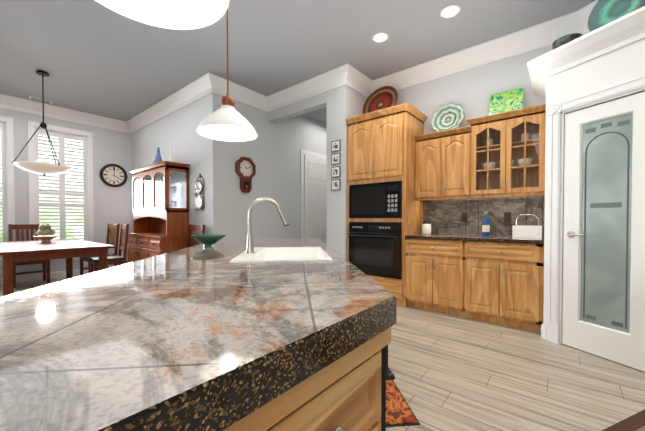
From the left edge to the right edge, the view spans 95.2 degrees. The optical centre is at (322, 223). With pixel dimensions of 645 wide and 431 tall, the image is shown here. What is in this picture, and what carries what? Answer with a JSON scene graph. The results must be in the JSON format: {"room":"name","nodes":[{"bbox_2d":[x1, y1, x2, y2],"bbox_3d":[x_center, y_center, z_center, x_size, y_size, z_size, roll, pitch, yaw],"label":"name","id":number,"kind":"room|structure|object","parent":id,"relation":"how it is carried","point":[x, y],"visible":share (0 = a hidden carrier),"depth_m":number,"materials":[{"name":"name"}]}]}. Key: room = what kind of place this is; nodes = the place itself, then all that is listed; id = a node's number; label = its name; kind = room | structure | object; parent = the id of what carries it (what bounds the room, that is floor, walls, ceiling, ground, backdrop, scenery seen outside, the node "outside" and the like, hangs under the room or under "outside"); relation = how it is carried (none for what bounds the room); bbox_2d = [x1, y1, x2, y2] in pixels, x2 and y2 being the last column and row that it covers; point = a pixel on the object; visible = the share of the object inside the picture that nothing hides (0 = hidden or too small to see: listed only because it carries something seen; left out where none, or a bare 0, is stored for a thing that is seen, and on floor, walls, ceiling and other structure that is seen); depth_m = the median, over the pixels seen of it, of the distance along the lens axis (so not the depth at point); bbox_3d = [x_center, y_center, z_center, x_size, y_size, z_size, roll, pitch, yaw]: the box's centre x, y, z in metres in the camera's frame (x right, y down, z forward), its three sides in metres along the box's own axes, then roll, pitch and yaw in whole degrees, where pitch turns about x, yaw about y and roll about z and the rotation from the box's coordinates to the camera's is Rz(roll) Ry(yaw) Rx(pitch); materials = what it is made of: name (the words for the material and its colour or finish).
{"room":"kitchen","nodes":[
{"label":"kitchen","id":0,"kind":"room"},
{"bbox_2d":[0,108,132,276],"bbox_3d":[-6.444,-0.568,4.140,0.140,3.250,6.840,1,1,39],"label":"wall","id":1,"kind":"structure","parent":0,"point":[112,205],"depth_m":6.15,"materials":[{"name":"grey paint"}]},
{"bbox_2d":[0,116,14,264],"bbox_3d":[-5.799,-0.572,4.879,0.200,2.575,0.990,1,1,39],"label":"window","id":2,"kind":"structure","parent":1,"relation":"in","point":[7,203],"depth_m":5.16,"materials":[{"name":"white"}]},
{"bbox_2d":[0,265,117,283],"bbox_3d":[-6.422,0.998,4.067,0.016,0.120,6.720,1,1,39],"label":"baseboard","id":3,"kind":"structure","parent":1,"relation":"attached to","point":[36,276],"depth_m":5.49,"materials":[{"name":"white"}]},
{"bbox_2d":[27,121,93,260],"bbox_3d":[-5.082,-0.585,5.752,0.200,2.575,0.990,1,1,39],"label":"window","id":4,"kind":"structure","parent":1,"relation":"in","point":[62,134],"depth_m":5.76,"materials":[{"name":"white"}]},
{"bbox_2d":[100,164,126,186],"bbox_3d":[-4.500,-1.046,6.354,0.045,0.500,0.500,1,1,39],"label":"round clock","id":5,"kind":"object","parent":1,"relation":"attached to","point":[113,175],"visible":1,"depth_m":6.35,"materials":[{"name":"black"}]},
{"bbox_2d":[132,92,219,234],"bbox_3d":[-2.944,-0.590,5.614,3.400,3.250,0.120,1,1,39],"label":"wall","id":6,"kind":"structure","parent":0,"point":[196,151],"depth_m":4.87,"materials":[{"name":"grey paint"}]},
{"bbox_2d":[194,174,203,210],"bbox_3d":[-1.980,-0.507,4.709,0.260,0.617,0.052,1,1,39],"label":"plates","id":7,"kind":"object","parent":6,"relation":"attached to","point":[198,199],"visible":0.98,"depth_m":4.72,"materials":[{"name":"white ceramic"}]},
{"bbox_2d":[0,0,644,133],"bbox_3d":[-1.486,-1.738,1.093,11.368,0.820,8.450,1,1,39],"label":"crown molding","id":8,"kind":"structure","parent":6,"relation":"attached to","point":[620,32],"depth_m":4.00,"materials":[{"name":"white"}]},
{"bbox_2d":[220,95,326,238],"bbox_3d":[-0.350,-0.599,6.188,0.120,3.250,4.060,1,1,39],"label":"wall","id":9,"kind":"structure","parent":0,"point":[272,151],"depth_m":5.31,"materials":[{"name":"grey paint"}]},
{"bbox_2d":[235,157,255,192],"bbox_3d":[-1.276,-0.817,4.914,0.060,0.585,0.370,1,1,39],"label":"clock","id":10,"kind":"object","parent":9,"relation":"attached to","point":[245,169],"visible":1,"depth_m":4.89,"materials":[{"name":"brown wood"}]},
{"bbox_2d":[300,149,326,237],"bbox_3d":[-0.109,-0.251,6.377,0.020,2.550,1.050,1,1,39],"label":"door frame","id":11,"kind":"structure","parent":9,"relation":"attached to","point":[309,153],"depth_m":5.99,"materials":[{"name":"white wood"}]},
{"bbox_2d":[304,154,326,243],"bbox_3d":[-0.077,-0.206,6.352,0.093,2.440,0.850,1,1,39],"label":"hall door","id":12,"kind":"structure","parent":11,"relation":"attached to","point":[314,197],"depth_m":6.27,"materials":[{"name":"white paint"}]},
{"bbox_2d":[268,92,326,122],"bbox_3d":[-0.417,-2.025,4.928,1.350,0.360,0.140,1,1,39],"label":"wall","id":13,"kind":"structure","parent":0,"point":[311,104],"depth_m":4.83,"materials":[{"name":"grey paint"}]},
{"bbox_2d":[0,0,595,124],"bbox_3d":[-0.647,-2.225,2.241,12.400,0.120,11.300,1,1,39],"label":"ceiling","id":14,"kind":"structure","parent":0,"point":[94,57],"depth_m":3.56,"materials":[{"name":"grey paint"}]},
{"bbox_2d":[29,96,52,103],"bbox_3d":[-5.009,-2.205,5.241,0.150,0.009,0.300,1,1,39],"label":"ceiling vent","id":15,"kind":"object","parent":14,"relation":"in","point":[39,99],"visible":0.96,"depth_m":5.21,"materials":[{"name":"white metal"}]},
{"bbox_2d":[12,70,71,175],"bbox_3d":[-4.044,-1.445,4.261,0.630,1.499,0.637,1,1,39],"label":"chandelier","id":16,"kind":"object","parent":14,"relation":"hanging from","point":[41,167],"visible":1,"depth_m":4.19,"materials":[{"name":"white glass"}]},
{"bbox_2d":[95,0,228,29],"bbox_3d":[-0.387,-1.340,0.635,0.350,1.601,0.350,1,1,39],"label":"pendant light","id":17,"kind":"object","parent":14,"relation":"hanging from","point":[182,14],"visible":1,"depth_m":0.79,"materials":[{"name":"white glass"}]},
{"bbox_2d":[197,8,257,141],"bbox_3d":[-0.570,-1.350,1.764,0.350,1.614,0.350,1,1,39],"label":"pendant light","id":18,"kind":"object","parent":14,"relation":"hanging from","point":[226,121],"visible":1,"depth_m":1.76,"materials":[{"name":"white glass"}]},
{"bbox_2d":[372,32,388,42],"bbox_3d":[0.677,-2.180,3.445,0.190,0.005,0.190,1,1,39],"label":"recessed light","id":19,"kind":"object","parent":14,"relation":"in","point":[380,37],"visible":1,"depth_m":3.44,"materials":[{"name":"white"}]},
{"bbox_2d":[440,5,459,17],"bbox_3d":[1.309,-2.174,3.017,0.190,0.005,0.190,1,1,39],"label":"recessed light","id":20,"kind":"object","parent":14,"relation":"in","point":[450,11],"visible":1,"depth_m":3.01,"materials":[{"name":"white"}]},
{"bbox_2d":[0,275,644,430],"bbox_3d":[-0.647,1.144,2.291,12.400,0.120,11.300,1,1,39],"label":"floor","id":21,"kind":"structure","parent":0,"point":[453,373],"depth_m":2.07,"materials":[{"name":"wood"}]},
{"bbox_2d":[8,224,49,287],"bbox_3d":[-5.099,0.522,5.123,0.492,1.040,0.470,1,1,39],"label":"chair","id":22,"kind":"object","parent":21,"relation":"on","point":[46,263],"visible":0.42,"depth_m":5.14,"materials":[{"name":"brown wood"}]},
{"bbox_2d":[0,239,114,295],"bbox_3d":[-4.026,0.672,4.283,2.240,0.765,1.100,1,1,39],"label":"dining table","id":23,"kind":"object","parent":21,"relation":"on","point":[69,250],"visible":0.71,"depth_m":3.73,"materials":[{"name":"brown wood"}]},
{"bbox_2d":[32,224,57,242],"bbox_3d":[-4.242,0.141,4.516,0.300,0.289,0.300,1,1,39],"label":"centerpiece bowl","id":24,"kind":"object","parent":23,"relation":"on","point":[46,230],"visible":1,"depth_m":4.47,"materials":[{"name":"beige"}]},
{"bbox_2d":[80,224,119,275],"bbox_3d":[-4.184,0.516,5.541,0.470,1.040,0.492,1,1,34],"label":"chair","id":25,"kind":"object","parent":21,"relation":"on","point":[112,236],"visible":0.46,"depth_m":5.58,"materials":[{"name":"brown wood"}]},
{"bbox_2d":[90,224,128,272],"bbox_3d":[-3.691,0.523,5.110,0.492,1.040,0.470,-1,1,-45],"label":"chair","id":26,"kind":"object","parent":21,"relation":"on","point":[119,259],"visible":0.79,"depth_m":5.08,"materials":[{"name":"brown wood"}]},
{"bbox_2d":[128,161,189,262],"bbox_3d":[-2.975,0.020,5.254,1.570,2.040,0.483,1,1,39],"label":"hutch","id":27,"kind":"object","parent":21,"relation":"on","point":[160,200],"visible":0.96,"depth_m":5.05,"materials":[{"name":"brown wood"}]},
{"bbox_2d":[153,147,161,163],"bbox_3d":[-2.931,-1.181,5.258,0.180,0.360,0.180,1,1,39],"label":"vase","id":28,"kind":"object","parent":27,"relation":"on","point":[158,158],"visible":0.54,"depth_m":5.22,"materials":[{"name":"blue glass"}]},
{"bbox_2d":[169,143,174,161],"bbox_3d":[-2.566,-1.187,5.010,0.090,0.380,0.090,1,1,39],"label":"vase","id":29,"kind":"object","parent":27,"relation":"on","point":[171,158],"visible":0.77,"depth_m":4.99,"materials":[{"name":"white ceramic"}]},
{"bbox_2d":[186,224,204,247],"bbox_3d":[-2.140,0.532,4.497,0.470,1.040,0.492,1,1,39],"label":"chair","id":30,"kind":"object","parent":21,"relation":"on","point":[195,230],"visible":0.19,"depth_m":4.67,"materials":[{"name":"brown wood"}]},
{"bbox_2d":[0,238,396,430],"bbox_3d":[-0.937,0.641,1.285,2.432,0.916,4.028,1,1,39],"label":"kitchen island","id":31,"kind":"object","parent":21,"relation":"on","point":[281,334],"visible":1,"depth_m":0.50,"materials":[{"name":"stone"}]},
{"bbox_2d":[191,234,226,246],"bbox_3d":[-0.832,0.124,2.158,0.250,0.083,0.250,1,1,39],"label":"bowl","id":32,"kind":"object","parent":31,"relation":"on","point":[208,240],"visible":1,"depth_m":2.11,"materials":[{"name":"green glass"}]},
{"bbox_2d":[245,197,288,252],"bbox_3d":[-0.328,0.006,1.694,0.218,0.316,0.188,1,1,39],"label":"faucet","id":33,"kind":"object","parent":31,"relation":"on","point":[250,247],"visible":1,"depth_m":1.67,"materials":[{"name":"silver metal"}]},
{"bbox_2d":[345,102,427,306],"bbox_3d":[0.890,-0.224,4.182,0.946,2.560,0.690,1,1,39],"label":"tall cabinet","id":34,"kind":"object","parent":21,"relation":"on","point":[384,212],"visible":0.83,"depth_m":3.90,"materials":[{"name":"brown wood"}]},
{"bbox_2d":[363,86,397,113],"bbox_3d":[0.861,-1.790,4.399,0.580,0.580,0.046,1,-17,39],"label":"platter","id":35,"kind":"object","parent":34,"relation":"on","point":[384,97],"visible":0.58,"depth_m":4.43,"materials":[{"name":"red ceramic"}]},
{"bbox_2d":[386,380,419,426],"bbox_3d":[0.310,1.083,2.014,0.360,0.010,0.860,0,1,-6],"label":"area rug","id":36,"kind":"object","parent":21,"relation":"on","point":[399,411],"visible":0.29,"depth_m":1.72,"materials":[{"name":"orange fabric"}]},
{"bbox_2d":[405,239,464,316],"bbox_3d":[1.506,0.623,3.726,0.698,0.880,0.633,1,1,39],"label":"base cabinet","id":37,"kind":"object","parent":21,"relation":"on","point":[458,264],"depth_m":3.46,"materials":[{"name":"brown wood"}]},
{"bbox_2d":[465,239,543,331],"bbox_3d":[2.034,0.629,3.292,0.728,0.880,0.633,1,1,39],"label":"base cabinet","id":38,"kind":"object","parent":21,"relation":"on","point":[504,282],"depth_m":3.02,"materials":[{"name":"brown wood"}]},
{"bbox_2d":[405,235,543,242],"bbox_3d":[1.773,0.166,3.495,1.396,0.040,0.640,1,1,39],"label":"countertop","id":39,"kind":"structure","parent":38,"relation":"on","point":[496,238],"depth_m":3.25,"materials":[{"name":"grey stone"}]},
{"bbox_2d":[422,220,430,233],"bbox_3d":[1.392,0.041,3.939,0.120,0.195,0.120,1,1,39],"label":"canister","id":40,"kind":"object","parent":39,"relation":"on","point":[426,226],"visible":1,"depth_m":3.89,"materials":[{"name":"white ceramic"}]},
{"bbox_2d":[482,211,489,235],"bbox_3d":[1.959,-0.003,3.525,0.081,0.295,0.080,1,1,39],"label":"bottle","id":41,"kind":"object","parent":39,"relation":"on","point":[486,227],"visible":0.96,"depth_m":3.50,"materials":[{"name":"blue glass"}]},
{"bbox_2d":[512,214,541,237],"bbox_3d":[2.250,0.022,3.234,0.260,0.254,0.140,1,1,39],"label":"caddy","id":42,"kind":"object","parent":39,"relation":"on","point":[523,231],"visible":1,"depth_m":3.18,"materials":[{"name":"white"}]},
{"bbox_2d":[602,409,644,430],"bbox_3d":[1.820,1.094,1.261,0.500,0.011,0.800,0,1,-23],"label":"rug","id":43,"kind":"object","parent":21,"relation":"on","point":[635,422],"visible":1,"depth_m":1.59,"materials":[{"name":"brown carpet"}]},
{"bbox_2d":[326,85,366,259],"bbox_3d":[1.179,-0.589,5.554,0.350,3.250,3.100,1,1,39],"label":"wall","id":44,"kind":"structure","parent":0,"point":[344,102],"depth_m":4.34,"materials":[{"name":"grey paint"}]},
{"bbox_2d":[331,140,340,152],"bbox_3d":[0.197,-1.146,4.333,0.165,0.165,0.018,1,1,39],"label":"picture frame","id":45,"kind":"object","parent":44,"relation":"attached to","point":[335,145],"visible":0.98,"depth_m":4.33,"materials":[{"name":"grey"}]},
{"bbox_2d":[331,153,340,164],"bbox_3d":[0.197,-0.956,4.336,0.165,0.165,0.018,1,1,39],"label":"picture frame","id":46,"kind":"object","parent":44,"relation":"attached to","point":[335,158],"visible":0.95,"depth_m":4.33,"materials":[{"name":"grey"}]},
{"bbox_2d":[331,166,340,177],"bbox_3d":[0.197,-0.766,4.339,0.165,0.165,0.018,1,1,39],"label":"picture frame","id":47,"kind":"object","parent":44,"relation":"attached to","point":[335,171],"visible":0.98,"depth_m":4.33,"materials":[{"name":"grey"}]},
{"bbox_2d":[331,179,340,190],"bbox_3d":[0.197,-0.576,4.342,0.165,0.165,0.018,1,1,39],"label":"picture frame","id":48,"kind":"object","parent":44,"relation":"attached to","point":[335,184],"visible":1,"depth_m":4.33,"materials":[{"name":"grey"}]},
{"bbox_2d":[395,45,551,133],"bbox_3d":[1.922,-0.564,3.858,2.950,3.250,0.120,1,1,39],"label":"wall","id":49,"kind":"structure","parent":0,"point":[470,91],"depth_m":3.74,"materials":[{"name":"grey paint"}]},
{"bbox_2d":[414,124,481,199],"bbox_3d":[1.600,-0.749,3.819,0.699,0.820,0.338,1,1,39],"label":"upper cabinet","id":50,"kind":"object","parent":49,"relation":"attached to","point":[448,163],"depth_m":3.66,"materials":[{"name":"brown wood"}]},
{"bbox_2d":[430,102,463,131],"bbox_3d":[1.631,-1.375,3.846,0.420,0.420,0.082,1,-13,39],"label":"dish","id":51,"kind":"object","parent":50,"relation":"on","point":[449,116],"visible":0.98,"depth_m":3.87,"materials":[{"name":"ceramic"}]},
{"bbox_2d":[489,87,523,114],"bbox_3d":[2.146,-1.404,3.449,0.340,0.340,0.008,1,-14,39],"label":"framed picture","id":52,"kind":"object","parent":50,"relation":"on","point":[506,101],"visible":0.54,"depth_m":3.45},
{"bbox_2d":[543,38,644,335],"bbox_3d":[2.685,-0.207,2.397,0.849,2.580,1.778,0,1,-23],"label":"wall","id":53,"kind":"structure","parent":0,"point":[627,62],"depth_m":2.49,"materials":[{"name":"white paint"}]},
{"bbox_2d":[552,33,582,49],"bbox_3d":[2.162,-1.562,2.605,0.210,0.120,0.210,1,1,39],"label":"bowl","id":54,"kind":"object","parent":53,"relation":"on","point":[560,41],"visible":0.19,"depth_m":2.54,"materials":[{"name":"grey"}]},
{"bbox_2d":[547,74,644,343],"bbox_3d":[2.281,-0.003,2.369,0.140,2.173,0.798,0,1,-23],"label":"door frame","id":55,"kind":"structure","parent":53,"relation":"attached to","point":[557,109],"depth_m":2.64,"materials":[{"name":"white wood"}]},
{"bbox_2d":[562,92,644,371],"bbox_3d":[2.272,0.055,2.366,0.520,2.040,0.302,1,1,39],"label":"pantry door","id":56,"kind":"structure","parent":53,"relation":"in","point":[603,312],"depth_m":2.35,"materials":[{"name":"white paint"}]},
{"bbox_2d":[588,0,644,30],"bbox_3d":[2.323,-1.699,2.301,0.032,0.400,0.400,11,-3,-22],"label":"platter","id":57,"kind":"object","parent":53,"relation":"on","point":[603,12],"visible":0.67,"depth_m":2.36,"materials":[{"name":"green ceramic"}]},
{"label":"outside","id":58,"kind":"structure","parent":0,"visible":0},
{"bbox_2d":[0,128,83,240],"bbox_3d":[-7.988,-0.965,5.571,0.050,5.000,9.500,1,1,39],"label":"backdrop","id":59,"kind":"structure","parent":58,"point":[58,189],"depth_m":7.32,"materials":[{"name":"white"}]}
]}

